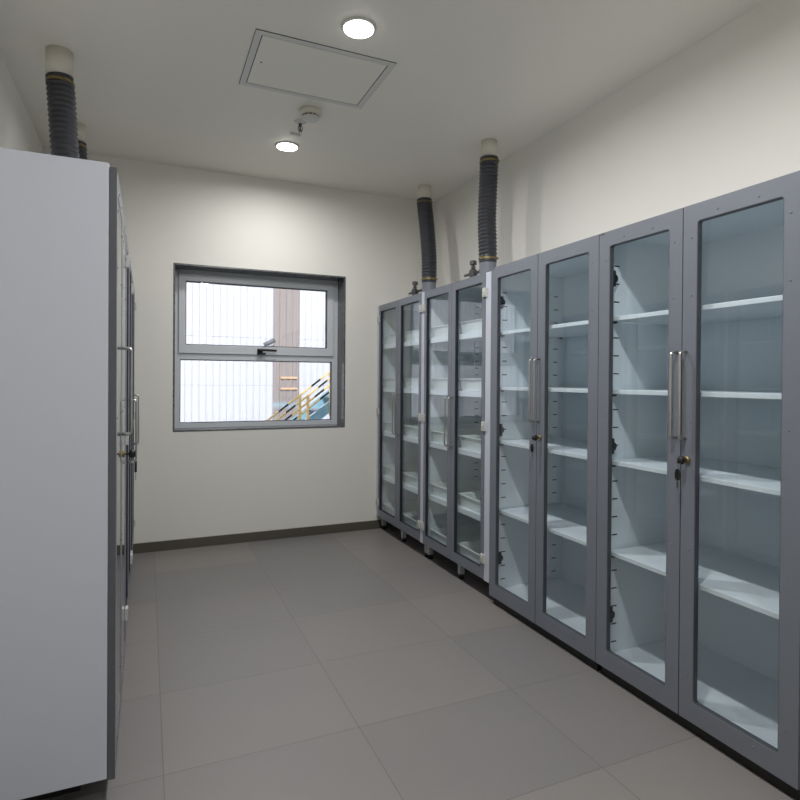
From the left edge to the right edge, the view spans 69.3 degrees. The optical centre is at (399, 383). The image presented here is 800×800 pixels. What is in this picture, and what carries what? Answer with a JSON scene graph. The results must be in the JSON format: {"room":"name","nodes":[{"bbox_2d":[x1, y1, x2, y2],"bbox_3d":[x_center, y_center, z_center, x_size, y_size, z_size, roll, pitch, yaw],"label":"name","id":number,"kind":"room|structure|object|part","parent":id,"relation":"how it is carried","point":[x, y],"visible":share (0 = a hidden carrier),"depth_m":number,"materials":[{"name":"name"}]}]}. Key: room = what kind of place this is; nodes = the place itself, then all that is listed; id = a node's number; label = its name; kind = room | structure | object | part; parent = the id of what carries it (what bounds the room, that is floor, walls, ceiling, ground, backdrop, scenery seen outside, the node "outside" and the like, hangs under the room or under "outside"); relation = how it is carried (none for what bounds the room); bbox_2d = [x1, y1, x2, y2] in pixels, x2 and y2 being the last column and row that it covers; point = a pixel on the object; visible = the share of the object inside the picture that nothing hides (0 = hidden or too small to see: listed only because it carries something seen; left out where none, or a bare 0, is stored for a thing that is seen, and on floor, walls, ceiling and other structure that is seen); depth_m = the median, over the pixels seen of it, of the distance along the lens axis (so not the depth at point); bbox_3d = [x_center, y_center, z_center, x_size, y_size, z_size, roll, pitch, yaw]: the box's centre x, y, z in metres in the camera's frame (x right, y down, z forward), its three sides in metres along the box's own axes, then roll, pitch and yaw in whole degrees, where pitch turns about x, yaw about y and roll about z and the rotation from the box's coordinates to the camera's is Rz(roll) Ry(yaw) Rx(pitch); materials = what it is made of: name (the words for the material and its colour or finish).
{"room":"chemical storage room","nodes":[
{"label":"chemical storage room","id":0,"kind":"room"},
{"bbox_2d":[0,53,42,153],"bbox_3d":[-1.313,-0.167,1.048,0.250,2.854,6.875,0,0,-24],"label":"wall","id":1,"kind":"structure","parent":0,"point":[17,131],"depth_m":3.10,"materials":[{"name":"beige paint"}]},
{"bbox_2d":[43,147,433,543],"bbox_3d":[-1.141,-0.190,4.711,2.998,2.854,0.300,0,0,-24],"label":"wall","id":2,"kind":"structure","parent":0,"point":[195,484],"depth_m":4.55,"materials":[{"name":"beige paint"}]},
{"bbox_2d":[175,269,337,427],"bbox_3d":[-1.141,-0.268,4.733,1.317,1.234,0.128,0,0,-24],"label":"window","id":3,"kind":"structure","parent":2,"relation":"in","point":[183,351],"depth_m":4.71,"materials":[{"name":"grey metal"}]},
{"bbox_3d":[-1.150,-0.543,4.747,1.244,0.617,0.059,0,0,-24],"label":"sash","id":4,"kind":"part","parent":3,"relation":"part of","materials":[{"name":"grey metal"}]},
{"bbox_3d":[-1.083,-0.259,4.718,0.152,0.048,0.054,0,0,-24],"label":"lever handle","id":5,"kind":"part","parent":3,"relation":"part of","materials":[{"name":"black plastic"}]},
{"bbox_2d":[173,263,345,431],"bbox_3d":[-1.132,-0.268,4.712,1.343,1.260,0.302,0,0,-24],"label":"trim","id":6,"kind":"structure","parent":2,"relation":"attached to","point":[341,280],"depth_m":4.74,"materials":[{"name":"grey painted aluminium"}]},
{"bbox_2d":[133,520,394,553],"bbox_3d":[-1.088,1.203,4.577,2.998,0.071,0.012,0,0,-24],"label":"baseboard","id":7,"kind":"structure","parent":2,"relation":"attached to","point":[374,524],"depth_m":4.54,"materials":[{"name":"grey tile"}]},
{"bbox_2d":[0,0,765,202],"bbox_3d":[0.185,-1.663,1.688,3.498,0.150,6.875,0,0,-24],"label":"ceiling","id":8,"kind":"structure","parent":0,"point":[156,81],"depth_m":2.98,"materials":[{"name":"beige paint"}]},
{"bbox_2d":[45,45,72,76],"bbox_3d":[-1.649,-1.545,2.806,0.117,0.126,0.117,0,0,-24],"label":"stub","id":9,"kind":"object","parent":8,"relation":"attached to","point":[58,58],"visible":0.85,"depth_m":2.76,"materials":[{"name":"white plastic"}]},
{"bbox_2d":[275,141,298,150],"bbox_3d":[-0.764,-1.603,3.918,0.156,0.012,0.156,0,0,-24],"label":"recessed light","id":10,"kind":"object","parent":8,"relation":"in","point":[282,145],"visible":1,"depth_m":3.90,"materials":[{"name":"white plastic"}]},
{"bbox_2d":[277,143,296,150],"bbox_3d":[-0.764,-1.598,3.918,0.132,0.003,0.132,0,0,-24],"label":"diffuser","id":11,"kind":"object","parent":10,"relation":"attached to","point":[282,146],"depth_m":3.90,"materials":[{"name":"white plastic"}]},
{"bbox_2d":[289,132,300,136],"bbox_3d":[-0.674,-1.603,3.728,0.068,0.009,0.034,0,0,-24],"label":"ceiling plate","id":12,"kind":"object","parent":8,"relation":"attached to","point":[291,133],"visible":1,"depth_m":3.72,"materials":[{"name":"grey metal"}]},
{"bbox_2d":[294,119,305,131],"bbox_3d":[-0.612,-1.576,3.553,0.072,0.060,0.072,0,0,-24],"label":"sprinkler head","id":13,"kind":"object","parent":8,"relation":"attached to","point":[300,122],"visible":0.96,"depth_m":3.54},
{"bbox_2d":[299,106,321,122],"bbox_3d":[-0.525,-1.575,3.406,0.132,0.058,0.132,0,0,-24],"label":"smoke detector","id":14,"kind":"object","parent":8,"relation":"attached to","point":[310,114],"visible":1,"depth_m":3.37,"materials":[{"name":"white plastic"}]},
{"bbox_2d":[239,29,396,108],"bbox_3d":[-0.439,-1.598,2.992,0.691,0.005,0.534,0,0,-24],"label":"ceiling hatch","id":15,"kind":"object","parent":8,"relation":"attached to","point":[275,62],"visible":1,"depth_m":2.96,"materials":[{"name":"beige paint"}]},
{"bbox_2d":[341,16,375,37],"bbox_3d":[-0.185,-1.590,2.595,0.156,0.012,0.156,0,0,-24],"label":"recessed light","id":16,"kind":"object","parent":8,"relation":"in","point":[356,26],"visible":1,"depth_m":2.58,"materials":[{"name":"white plastic"}]},
{"bbox_2d":[344,20,372,37],"bbox_3d":[-0.185,-1.585,2.595,0.132,0.003,0.132,0,0,-24],"label":"diffuser","id":17,"kind":"object","parent":16,"relation":"attached to","point":[352,28],"depth_m":2.58,"materials":[{"name":"white plastic"}]},
{"bbox_2d":[44,527,795,799],"bbox_3d":[0.164,1.341,1.708,3.498,0.150,6.875,0,0,-24],"label":"floor","id":18,"kind":"structure","parent":0,"point":[351,665],"depth_m":2.33,"materials":[{"name":"grey tile"}]},
{"bbox_2d":[0,148,132,799],"bbox_3d":[-1.241,0.297,2.031,0.552,1.914,0.860,0,0,-24],"label":"storage cabinet","id":19,"kind":"object","parent":18,"relation":"on","point":[63,235],"visible":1,"depth_m":1.68,"materials":[{"name":"white metal"}]},
{"bbox_3d":[-0.945,0.269,1.925,0.021,1.832,0.428,0,0,-24],"label":"door","id":20,"kind":"part","parent":19,"relation":"part of","materials":[{"name":"grey metal"}]},
{"bbox_3d":[-0.938,0.264,1.929,0.004,1.688,0.302,0,0,-24],"label":"glass pane","id":21,"kind":"part","parent":19,"relation":"part of","materials":[{"name":"clear glass"}]},
{"bbox_3d":[-1.117,0.266,2.320,0.021,1.832,0.428,0,0,-24],"label":"door","id":22,"kind":"part","parent":19,"relation":"part of","materials":[{"name":"grey metal"}]},
{"bbox_3d":[-1.110,0.261,2.321,0.004,1.688,0.302,0,0,-24],"label":"glass pane","id":23,"kind":"part","parent":19,"relation":"part of","materials":[{"name":"clear glass"}]},
{"bbox_3d":[-0.995,0.028,2.114,0.036,0.324,0.010,0,0,-24],"label":"handle","id":24,"kind":"part","parent":19,"relation":"part of","materials":[{"name":"silver metal"}]},
{"bbox_2d":[125,449,136,479],"bbox_3d":[-1.004,0.305,2.166,0.042,0.115,0.026,0,0,-38],"label":"key","id":25,"kind":"object","parent":19,"relation":"hanging from","point":[132,453],"visible":1,"depth_m":2.17,"materials":[{"name":"black plastic"}]},
{"bbox_2d":[125,241,136,637],"bbox_3d":[-1.593,0.296,2.841,0.554,1.902,0.888,0,0,-24],"label":"tall cabinet","id":26,"kind":"object","parent":18,"relation":"on","point":[129,287],"visible":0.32,"depth_m":2.89,"materials":[{"name":"white metal"}]},
{"bbox_2d":[45,72,79,158],"bbox_3d":[-1.630,-1.072,2.816,0.166,0.833,0.130,0,0,-24],"label":"hose","id":27,"kind":"object","parent":26,"relation":"on","point":[60,88],"visible":0.56,"depth_m":2.77,"materials":[{"name":"black plastic"}]},
{"bbox_3d":[-1.300,0.240,2.740,0.021,1.786,0.419,0,0,-24],"label":"door","id":28,"kind":"part","parent":26,"relation":"part of","materials":[{"name":"grey metal"}]},
{"bbox_3d":[-1.469,0.237,3.125,0.021,1.786,0.419,0,0,-24],"label":"door","id":29,"kind":"part","parent":26,"relation":"part of","materials":[{"name":"grey metal"}]},
{"bbox_3d":[-1.347,0.240,2.922,0.038,0.324,0.010,0,0,-24],"label":"handle","id":30,"kind":"part","parent":26,"relation":"part of","materials":[{"name":"silver metal"}]},
{"bbox_2d":[130,274,138,576],"bbox_3d":[-1.952,0.288,3.662,0.554,1.902,0.888,0,0,-24],"label":"tall cabinet","id":31,"kind":"object","parent":18,"relation":"on","point":[133,303],"visible":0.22,"depth_m":3.74,"materials":[{"name":"white metal"}]},
{"bbox_2d":[78,140,87,159],"bbox_3d":[-2.019,-1.084,3.620,0.137,0.840,0.130,0,0,2],"label":"hose","id":32,"kind":"object","parent":31,"relation":"on","point":[82,147],"visible":0.09,"depth_m":3.59,"materials":[{"name":"black plastic"}]},
{"bbox_2d":[76,121,85,142],"bbox_3d":[-2.023,-1.559,3.614,0.109,0.114,0.109,0,0,-24],"label":"stub","id":33,"kind":"object","parent":32,"relation":"on","point":[81,127],"visible":0.39,"depth_m":3.59,"materials":[{"name":"white plastic"}]},
{"bbox_3d":[-1.658,0.233,3.560,0.021,1.786,0.419,0,0,-24],"label":"door","id":34,"kind":"part","parent":31,"relation":"part of","materials":[{"name":"grey metal"}]},
{"bbox_3d":[-1.827,0.229,3.945,0.021,1.786,0.419,0,0,-24],"label":"door","id":35,"kind":"part","parent":31,"relation":"part of","materials":[{"name":"grey metal"}]},
{"bbox_3d":[-1.706,0.232,3.742,0.038,0.324,0.010,0,0,-24],"label":"handle","id":36,"kind":"part","parent":31,"relation":"part of","materials":[{"name":"silver metal"}]},
{"bbox_2d":[376,292,428,556],"bbox_3d":[0.196,0.296,4.641,0.554,1.902,0.891,0,0,-24],"label":"tall cabinet","id":37,"kind":"object","parent":18,"relation":"on","point":[399,360],"visible":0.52,"depth_m":4.89,"materials":[{"name":"white metal"}]},
{"bbox_3d":[-0.139,1.172,4.957,0.032,0.082,0.032,0,0,-24],"label":"leg","id":38,"kind":"part","parent":37,"relation":"part of","materials":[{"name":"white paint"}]},
{"bbox_3d":[-0.092,0.235,4.732,0.021,1.786,0.412,0,0,-24],"label":"door","id":39,"kind":"part","parent":37,"relation":"part of","materials":[{"name":"clear glass"}]},
{"bbox_2d":[383,378,404,387],"bbox_3d":[0.136,-0.003,4.836,0.438,0.078,0.406,0,0,-24],"label":"tray","id":40,"kind":"object","parent":37,"relation":"on","point":[389,382],"visible":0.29,"depth_m":4.80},
{"bbox_3d":[-0.046,0.238,4.553,0.038,0.324,0.010,0,0,-24],"label":"handle","id":41,"kind":"part","parent":37,"relation":"part of","materials":[{"name":"silver metal"}]},
{"bbox_2d":[383,333,405,343],"bbox_3d":[0.139,-0.364,4.834,0.438,0.078,0.406,0,0,-24],"label":"tray","id":42,"kind":"object","parent":37,"relation":"in","point":[389,339],"visible":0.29,"depth_m":4.79,"materials":[{"name":"white plastic"}]},
{"bbox_3d":[-0.027,0.239,4.509,0.038,0.324,0.010,0,0,-24],"label":"handle","id":43,"kind":"part","parent":37,"relation":"part of","materials":[{"name":"silver metal"}]},
{"bbox_2d":[382,500,417,521],"bbox_3d":[0.129,1.062,4.843,0.438,0.078,0.406,0,0,-24],"label":"tray","id":44,"kind":"object","parent":37,"relation":"in","point":[407,506],"visible":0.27,"depth_m":4.97,"materials":[{"name":"white plastic"}]},
{"bbox_2d":[382,463,417,481],"bbox_3d":[0.131,0.739,4.841,0.438,0.078,0.406,0,0,-24],"label":"tray","id":45,"kind":"object","parent":37,"relation":"in","point":[389,470],"visible":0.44,"depth_m":4.96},
{"bbox_2d":[382,474,417,493],"bbox_3d":[0.213,0.797,4.653,0.460,0.035,0.827,0,0,-24],"label":"shelf","id":46,"kind":"object","parent":37,"relation":"attached to","point":[404,485],"depth_m":4.50,"materials":[{"name":"white metal"}]},
{"bbox_2d":[382,431,417,443],"bbox_3d":[0.215,0.423,4.651,0.460,0.035,0.827,0,0,-24],"label":"shelf","id":47,"kind":"object","parent":37,"relation":"attached to","point":[385,434],"depth_m":4.50,"materials":[{"name":"white metal"}]},
{"bbox_2d":[382,388,418,393],"bbox_3d":[0.218,0.056,4.648,0.460,0.035,0.827,0,0,-24],"label":"shelf","id":48,"kind":"object","parent":37,"relation":"attached to","point":[384,390],"depth_m":4.55,"materials":[{"name":"white metal"}]},
{"bbox_2d":[384,421,417,434],"bbox_3d":[0.134,0.365,4.839,0.438,0.078,0.406,0,0,-24],"label":"tray","id":49,"kind":"object","parent":37,"relation":"on","point":[388,424],"visible":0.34,"depth_m":4.91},
{"bbox_2d":[383,340,418,348],"bbox_3d":[0.221,-0.305,4.646,0.460,0.035,0.827,0,0,-24],"label":"shelf","id":50,"kind":"object","parent":37,"relation":"attached to","point":[410,344],"depth_m":4.70,"materials":[{"name":"white metal"}]},
{"bbox_3d":[0.029,1.175,4.572,0.032,0.082,0.032,0,0,-24],"label":"leg","id":51,"kind":"part","parent":37,"relation":"part of","materials":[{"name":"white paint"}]},
{"bbox_3d":[0.074,0.239,4.353,0.021,1.786,0.412,0,0,-24],"label":"door","id":52,"kind":"part","parent":37,"relation":"part of","materials":[{"name":"clear glass"}]},
{"bbox_2d":[402,472,417,487],"bbox_3d":[0.295,0.743,4.465,0.438,0.078,0.406,0,0,-24],"label":"tray","id":53,"kind":"object","parent":37,"relation":"in","point":[411,478],"visible":0.22,"depth_m":4.47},
{"bbox_2d":[402,512,417,528],"bbox_3d":[0.293,1.066,4.468,0.438,0.078,0.406,0,0,-24],"label":"tray","id":54,"kind":"object","parent":37,"relation":"in","point":[411,519],"visible":0.1,"depth_m":4.52,"materials":[{"name":"white plastic"}]},
{"bbox_2d":[403,425,417,437],"bbox_3d":[0.298,0.369,4.463,0.438,0.078,0.406,0,0,-24],"label":"tray","id":55,"kind":"object","parent":37,"relation":"on","point":[410,430],"visible":0.16,"depth_m":4.45,"materials":[{"name":"white plastic"}]},
{"bbox_2d":[403,378,418,388],"bbox_3d":[0.300,0.001,4.460,0.438,0.078,0.406,0,0,-24],"label":"tray","id":56,"kind":"object","parent":37,"relation":"on","point":[412,383],"visible":0.15,"depth_m":4.42,"materials":[{"name":"white plastic"}]},
{"bbox_2d":[403,330,418,341],"bbox_3d":[0.303,-0.360,4.458,0.438,0.078,0.406,0,0,-24],"label":"tray","id":57,"kind":"object","parent":37,"relation":"in","point":[410,335],"visible":0.15,"depth_m":4.42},
{"bbox_2d":[408,281,421,294],"bbox_3d":[0.145,-0.758,4.841,0.062,0.201,0.322,0,0,-24],"label":"tap","id":58,"kind":"object","parent":37,"relation":"on","point":[415,291],"visible":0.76,"depth_m":4.86,"materials":[{"name":"grey metal"}]},
{"bbox_2d":[417,197,437,291],"bbox_3d":[0.216,-1.079,4.680,0.125,0.847,0.226,0,0,-24],"label":"hose","id":59,"kind":"object","parent":37,"relation":"on","point":[424,204],"visible":0.99,"depth_m":4.61,"materials":[{"name":"black plastic"}]},
{"bbox_2d":[418,184,430,197],"bbox_3d":[0.199,-1.554,4.724,0.109,0.109,0.109,0,0,-24],"label":"stub","id":60,"kind":"object","parent":59,"relation":"on","point":[424,190],"visible":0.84,"depth_m":4.68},
{"bbox_2d":[420,271,491,582],"bbox_3d":[0.554,0.304,3.822,0.554,1.902,0.890,0,0,-24],"label":"tall cabinet","id":61,"kind":"object","parent":18,"relation":"on","point":[454,356],"visible":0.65,"depth_m":4.05,"materials":[{"name":"white metal"}]},
{"bbox_3d":[0.215,1.180,4.144,0.032,0.082,0.032,0,0,-24],"label":"leg","id":62,"kind":"part","parent":61,"relation":"part of","materials":[{"name":"white paint"}]},
{"bbox_3d":[0.258,0.243,3.932,0.021,1.786,0.403,0,0,-24],"label":"door","id":63,"kind":"part","parent":61,"relation":"part of","materials":[{"name":"clear glass"}]},
{"bbox_2d":[430,378,461,389],"bbox_3d":[0.494,0.005,4.017,0.438,0.078,0.406,0,0,-24],"label":"tray","id":64,"kind":"object","parent":61,"relation":"on","point":[438,383],"visible":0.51,"depth_m":3.98,"materials":[{"name":"white plastic"}]},
{"bbox_3d":[0.302,0.246,3.756,0.038,0.324,0.010,0,0,-24],"label":"handle","id":65,"kind":"part","parent":61,"relation":"part of","materials":[{"name":"silver metal"}]},
{"bbox_2d":[431,323,461,337],"bbox_3d":[0.496,-0.356,4.014,0.438,0.078,0.406,0,0,-24],"label":"tray","id":66,"kind":"object","parent":61,"relation":"on","point":[439,331],"visible":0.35,"depth_m":3.97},
{"bbox_3d":[0.321,0.247,3.712,0.038,0.324,0.010,0,0,-24],"label":"handle","id":67,"kind":"part","parent":61,"relation":"part of","materials":[{"name":"silver metal"}]},
{"bbox_2d":[428,494,479,520],"bbox_3d":[0.570,0.805,3.834,0.460,0.035,0.826,0,0,-24],"label":"shelf","id":68,"kind":"object","parent":61,"relation":"attached to","point":[431,497],"depth_m":3.71,"materials":[{"name":"white metal"}]},
{"bbox_2d":[429,523,479,552],"bbox_3d":[0.486,1.070,4.024,0.438,0.078,0.406,0,0,-24],"label":"tray","id":69,"kind":"object","parent":61,"relation":"in","point":[465,532],"visible":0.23,"depth_m":4.16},
{"bbox_2d":[428,441,480,458],"bbox_3d":[0.573,0.431,3.832,0.460,0.035,0.826,0,0,-24],"label":"shelf","id":70,"kind":"object","parent":61,"relation":"attached to","point":[431,444],"depth_m":3.70,"materials":[{"name":"white metal"}]},
{"bbox_2d":[429,479,480,503],"bbox_3d":[0.489,0.747,4.022,0.438,0.078,0.406,0,0,-24],"label":"tray","id":71,"kind":"object","parent":61,"relation":"on","point":[439,489],"visible":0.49,"depth_m":4.19,"materials":[{"name":"white plastic"}]},
{"bbox_2d":[429,389,480,396],"bbox_3d":[0.576,0.064,3.829,0.460,0.035,0.826,0,0,-24],"label":"shelf","id":72,"kind":"object","parent":61,"relation":"attached to","point":[432,392],"depth_m":3.83,"materials":[{"name":"white metal"}]},
{"bbox_2d":[430,429,480,446],"bbox_3d":[0.491,0.373,4.019,0.438,0.078,0.406,0,0,-24],"label":"tray","id":73,"kind":"object","parent":61,"relation":"on","point":[437,435],"visible":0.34,"depth_m":4.09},
{"bbox_2d":[429,331,481,343],"bbox_3d":[0.578,-0.297,3.827,0.460,0.035,0.826,0,0,-24],"label":"shelf","id":74,"kind":"object","parent":61,"relation":"attached to","point":[474,337],"depth_m":3.96,"materials":[{"name":"white metal"}]},
{"bbox_3d":[0.395,1.184,3.734,0.032,0.082,0.032,0,0,-24],"label":"leg","id":75,"kind":"part","parent":61,"relation":"part of","materials":[{"name":"white paint"}]},
{"bbox_3d":[0.420,0.247,3.561,0.021,1.786,0.403,0,0,-24],"label":"door","id":76,"kind":"part","parent":61,"relation":"part of","materials":[{"name":"glass"}]},
{"bbox_2d":[457,541,479,563],"bbox_3d":[0.651,1.074,3.648,0.438,0.078,0.406,0,0,-24],"label":"tray","id":77,"kind":"object","parent":61,"relation":"in","point":[471,550],"visible":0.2,"depth_m":3.71,"materials":[{"name":"white plastic"}]},
{"bbox_2d":[458,491,480,512],"bbox_3d":[0.653,0.751,3.646,0.438,0.078,0.406,0,0,-24],"label":"tray","id":78,"kind":"object","parent":61,"relation":"on","point":[470,500],"visible":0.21,"depth_m":3.67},
{"bbox_2d":[458,435,480,451],"bbox_3d":[0.655,0.377,3.644,0.438,0.078,0.406,0,0,-24],"label":"tray","id":79,"kind":"object","parent":61,"relation":"on","point":[472,442],"visible":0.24,"depth_m":3.64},
{"bbox_2d":[459,378,481,390],"bbox_3d":[0.658,0.009,3.641,0.438,0.078,0.406,0,0,-24],"label":"tray","id":80,"kind":"object","parent":61,"relation":"on","point":[467,384],"visible":0.25,"depth_m":3.62,"materials":[{"name":"white plastic"}]},
{"bbox_2d":[459,319,481,333],"bbox_3d":[0.660,-0.352,3.639,0.438,0.078,0.406,0,0,-24],"label":"tray","id":81,"kind":"object","parent":61,"relation":"on","point":[470,326],"visible":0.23,"depth_m":3.61,"materials":[{"name":"white plastic"}]},
{"bbox_2d":[464,260,478,276],"bbox_3d":[0.510,-0.750,4.005,0.062,0.201,0.247,0,0,-24],"label":"tap","id":82,"kind":"object","parent":61,"relation":"on","point":[473,272],"visible":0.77,"depth_m":3.99,"materials":[{"name":"grey metal"}]},
{"bbox_2d":[477,155,499,274],"bbox_3d":[0.583,-1.069,3.841,0.125,0.843,0.149,0,0,-24],"label":"hose","id":83,"kind":"object","parent":61,"relation":"on","point":[488,164],"visible":0.99,"depth_m":3.79,"materials":[{"name":"black plastic"}]},
{"bbox_2d":[481,138,496,156],"bbox_3d":[0.589,-1.545,3.831,0.109,0.109,0.109,0,0,-24],"label":"stub","id":84,"kind":"object","parent":83,"relation":"on","point":[489,145],"visible":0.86,"depth_m":3.78,"materials":[{"name":"white plastic"}]},
{"bbox_2d":[489,234,601,670],"bbox_3d":[0.907,0.305,3.016,0.552,1.916,0.860,0,0,-24],"label":"storage cabinet","id":85,"kind":"object","parent":18,"relation":"on","point":[545,305],"visible":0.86,"depth_m":3.27,"materials":[{"name":"white metal"}]},
{"bbox_3d":[0.612,0.278,3.121,0.021,1.868,0.428,0,0,-24],"label":"door","id":86,"kind":"part","parent":85,"relation":"part of","materials":[{"name":"clear glass"}]},
{"bbox_3d":[0.665,0.034,2.929,0.036,0.324,0.010,0,0,-24],"label":"handle","id":87,"kind":"part","parent":85,"relation":"part of","materials":[{"name":"silver metal"}]},
{"bbox_2d":[530,435,538,457],"bbox_3d":[0.671,0.312,2.879,0.042,0.115,0.026,0,0,-9],"label":"key","id":88,"kind":"object","parent":85,"relation":"hanging from","point":[534,437],"visible":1,"depth_m":2.87,"materials":[{"name":"black plastic"}]},
{"bbox_3d":[0.681,0.035,2.893,0.036,0.324,0.010,0,0,-24],"label":"handle","id":89,"kind":"part","parent":85,"relation":"part of","materials":[{"name":"silver metal"}]},
{"bbox_2d":[499,503,586,545],"bbox_3d":[0.926,0.730,3.028,0.454,0.018,0.796,0,0,-24],"label":"shelf","id":90,"kind":"object","parent":85,"relation":"attached to","point":[566,520],"depth_m":3.13,"materials":[{"name":"white metal"}]},
{"bbox_2d":[500,438,586,459],"bbox_3d":[0.929,0.337,3.026,0.454,0.018,0.796,0,0,-24],"label":"shelf","id":91,"kind":"object","parent":85,"relation":"attached to","point":[570,447],"depth_m":3.11,"materials":[{"name":"white metal"}]},
{"bbox_2d":[500,387,587,392],"bbox_3d":[0.931,0.032,3.023,0.454,0.018,0.796,0,0,-24],"label":"shelf","id":92,"kind":"object","parent":85,"relation":"attached to","point":[502,389],"depth_m":3.10,"materials":[{"name":"white metal"}]},
{"bbox_2d":[500,320,587,337],"bbox_3d":[0.933,-0.281,3.021,0.454,0.018,0.796,0,0,-24],"label":"shelf","id":93,"kind":"object","parent":85,"relation":"attached to","point":[579,329],"depth_m":3.11,"materials":[{"name":"white metal"}]},
{"bbox_3d":[0.784,0.282,2.727,0.021,1.868,0.428,0,0,-24],"label":"door","id":94,"kind":"part","parent":85,"relation":"part of","materials":[{"name":"clear glass"}]},
{"bbox_2d":[596,170,799,799],"bbox_3d":[1.252,0.312,2.227,0.552,1.916,0.860,0,0,-24],"label":"storage cabinet","id":95,"kind":"object","parent":18,"relation":"on","point":[698,580],"visible":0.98,"depth_m":2.36,"materials":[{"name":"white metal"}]},
{"bbox_3d":[0.956,0.286,2.332,0.021,1.868,0.428,0,0,-24],"label":"door","id":96,"kind":"part","parent":95,"relation":"part of","materials":[{"name":"grey metal"}]},
{"bbox_3d":[1.010,0.042,2.140,0.036,0.324,0.010,0,0,-24],"label":"handle","id":97,"kind":"part","parent":95,"relation":"part of","materials":[{"name":"silver metal"}]},
{"bbox_2d":[674,456,685,487],"bbox_3d":[1.016,0.319,2.090,0.042,0.115,0.026,0,0,-9],"label":"key","id":98,"kind":"object","parent":95,"relation":"hanging from","point":[681,460],"visible":1,"depth_m":2.08,"materials":[{"name":"black plastic"}]},
{"bbox_3d":[1.025,0.042,2.104,0.036,0.324,0.010,0,0,-24],"label":"handle","id":99,"kind":"part","parent":95,"relation":"part of","materials":[{"name":"silver metal"}]},
{"bbox_2d":[611,542,779,619],"bbox_3d":[1.270,0.738,2.239,0.454,0.018,0.796,0,0,-24],"label":"shelf","id":100,"kind":"object","parent":95,"relation":"attached to","point":[744,579],"depth_m":2.26,"materials":[{"name":"white metal"}]},
{"bbox_2d":[612,456,780,495],"bbox_3d":[1.273,0.344,2.236,0.454,0.018,0.796,0,0,-24],"label":"shelf","id":101,"kind":"object","parent":95,"relation":"attached to","point":[753,475],"depth_m":2.26,"materials":[{"name":"white metal"}]},
{"bbox_2d":[613,390,781,399],"bbox_3d":[1.275,0.040,2.234,0.454,0.018,0.796,0,0,-24],"label":"shelf","id":102,"kind":"object","parent":95,"relation":"attached to","point":[713,394],"depth_m":2.26,"materials":[{"name":"white metal"}]},
{"bbox_2d":[613,295,782,324],"bbox_3d":[1.278,-0.274,2.232,0.454,0.018,0.796,0,0,-24],"label":"shelf","id":103,"kind":"object","parent":95,"relation":"attached to","point":[762,310],"depth_m":2.26,"materials":[{"name":"white metal"}]},
{"bbox_3d":[1.128,0.289,1.938,0.021,1.868,0.428,0,0,-24],"label":"door","id":104,"kind":"part","parent":95,"relation":"part of","materials":[{"name":"grey metal"}]},
{"bbox_2d":[434,0,799,287],"bbox_3d":[1.663,-0.155,2.348,0.250,2.854,6.875,0,0,-24],"label":"wall","id":105,"kind":"structure","parent":0,"point":[720,116],"depth_m":2.90,"materials":[{"name":"beige paint"}]},
{"label":"outside","id":106,"kind":"structure","parent":0,"visible":0},
{"bbox_3d":[-1.980,2.299,9.511,20.000,0.200,9.025,0,0,-24],"label":"ground","id":107,"kind":"structure","parent":106,"visible":0},
{"bbox_2d":[180,282,329,421],"bbox_3d":[-1.786,-0.797,9.095,12.000,6.000,0.166,0,0,-24],"label":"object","id":108,"kind":"structure","parent":107,"relation":"on","point":[210,391],"depth_m":8.81,"materials":[{"name":"white metal"}]},
{"bbox_2d":[263,338,275,345],"bbox_3d":[-2.002,-0.623,8.838,0.190,0.141,0.164,0,0,-24],"label":"security camera","id":109,"kind":"object","parent":108,"relation":"attached to","point":[269,342],"visible":0.94,"depth_m":8.77,"materials":[{"name":"grey metal"}]},
{"bbox_2d":[267,371,329,419],"bbox_3d":[-1.697,0.578,7.822,3.663,3.268,0.716,0,0,-24],"label":"staircase","id":110,"kind":"structure","parent":107,"relation":"on","point":[322,411],"depth_m":7.71,"materials":[{"name":"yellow metal"}]},
{"bbox_3d":[-1.319,0.453,7.620,0.032,0.598,0.046,0,0,-24],"label":"post","id":111,"kind":"part","parent":110,"relation":"part of","materials":[{"name":"yellow metal"}]},
{"bbox_3d":[-1.472,0.457,7.546,3.471,2.668,0.026,0,0,-24],"label":"rail","id":112,"kind":"part","parent":110,"relation":"part of","materials":[{"name":"yellow metal"}]},
{"bbox_3d":[-1.220,0.415,7.663,0.032,0.510,0.046,0,0,-24],"label":"post","id":113,"kind":"part","parent":110,"relation":"part of","materials":[{"name":"yellow metal"}]},
{"bbox_3d":[-1.472,0.545,7.547,3.471,2.668,0.026,0,0,-24],"label":"rail","id":114,"kind":"part","parent":110,"relation":"part of","materials":[{"name":"yellow metal"}]},
{"bbox_3d":[-0.931,0.132,7.786,0.032,0.598,0.046,0,0,-24],"label":"post","id":115,"kind":"part","parent":110,"relation":"part of","materials":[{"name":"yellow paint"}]}
]}

